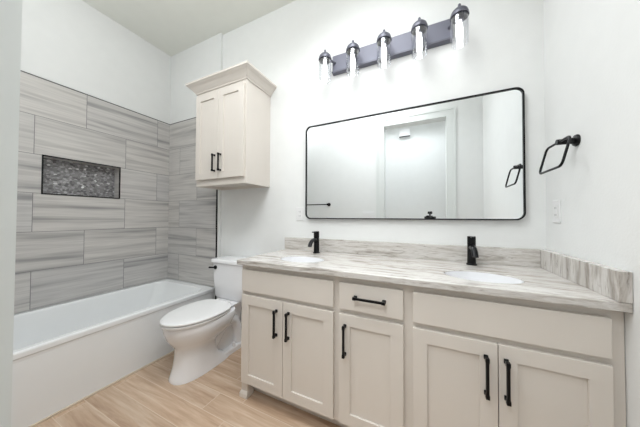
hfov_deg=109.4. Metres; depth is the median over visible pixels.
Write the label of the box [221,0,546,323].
wall
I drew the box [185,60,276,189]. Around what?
upper cabinet
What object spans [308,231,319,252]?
faucet
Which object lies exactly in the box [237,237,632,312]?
countertop
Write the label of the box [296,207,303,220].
electrical outlet
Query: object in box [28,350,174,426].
trim
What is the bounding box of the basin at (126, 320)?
[13,278,213,352]
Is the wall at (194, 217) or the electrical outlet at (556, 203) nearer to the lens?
the electrical outlet at (556, 203)
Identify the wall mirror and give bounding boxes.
[305,87,525,219]
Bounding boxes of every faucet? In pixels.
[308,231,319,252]
[466,236,478,265]
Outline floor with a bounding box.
[34,348,340,426]
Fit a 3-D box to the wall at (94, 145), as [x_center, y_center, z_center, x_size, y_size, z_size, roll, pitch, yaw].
[-2.446,-0.367,1.505,0.112,3.134,3.015,0,-1,25]
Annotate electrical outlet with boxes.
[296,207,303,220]
[552,200,560,222]
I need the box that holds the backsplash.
[285,237,540,267]
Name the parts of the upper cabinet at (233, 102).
door, handle, handle, crown molding, door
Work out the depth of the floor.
1.41 m
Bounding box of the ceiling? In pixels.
[82,0,295,56]
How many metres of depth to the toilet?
1.75 m
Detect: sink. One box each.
[281,256,323,262]
[444,271,523,283]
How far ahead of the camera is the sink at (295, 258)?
1.63 m
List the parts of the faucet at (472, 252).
lever, spout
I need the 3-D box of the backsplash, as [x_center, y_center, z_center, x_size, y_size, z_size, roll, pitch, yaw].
[0.470,0.259,1.658,1.729,0.103,0.020,0,-1,25]
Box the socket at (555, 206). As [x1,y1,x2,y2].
[554,205,557,217]
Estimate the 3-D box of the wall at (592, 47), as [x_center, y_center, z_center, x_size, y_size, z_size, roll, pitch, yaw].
[0.960,-0.372,0.485,0.100,3.134,1.745,0,-1,25]
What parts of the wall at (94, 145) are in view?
niche frame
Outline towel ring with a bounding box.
[539,134,580,174]
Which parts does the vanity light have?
bulb, bulb, bulb, rail, bulb, bulb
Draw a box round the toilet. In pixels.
[160,256,246,384]
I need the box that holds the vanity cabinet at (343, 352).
[239,265,625,426]
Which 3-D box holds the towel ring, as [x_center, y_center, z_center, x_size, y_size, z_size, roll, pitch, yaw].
[1.117,-0.277,1.046,0.097,0.158,0.223,0,-1,25]
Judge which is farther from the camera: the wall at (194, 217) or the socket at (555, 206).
the wall at (194, 217)
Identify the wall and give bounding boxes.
[14,0,170,313]
[168,33,222,298]
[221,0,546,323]
[543,0,639,426]
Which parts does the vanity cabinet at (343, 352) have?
door, handle, handle, drawer, door, handle, handle, drawer, door, door, handle, handle, drawer, door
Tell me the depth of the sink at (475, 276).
1.17 m
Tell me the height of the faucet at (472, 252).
0.170 m
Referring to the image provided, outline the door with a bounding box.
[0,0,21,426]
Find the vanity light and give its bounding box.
[319,3,468,79]
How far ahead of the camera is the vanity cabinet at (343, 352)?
1.02 m
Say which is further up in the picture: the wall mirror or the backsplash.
the wall mirror
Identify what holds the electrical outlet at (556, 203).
attached to the wall at (592, 47)
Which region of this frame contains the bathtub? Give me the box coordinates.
[11,278,214,426]
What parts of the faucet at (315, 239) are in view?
spout, lever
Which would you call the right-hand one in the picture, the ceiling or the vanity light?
the vanity light
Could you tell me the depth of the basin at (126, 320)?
1.83 m
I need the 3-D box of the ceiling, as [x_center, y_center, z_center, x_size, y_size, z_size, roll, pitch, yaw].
[-0.493,-1.983,0.611,4.422,0.080,3.015,0,-1,25]

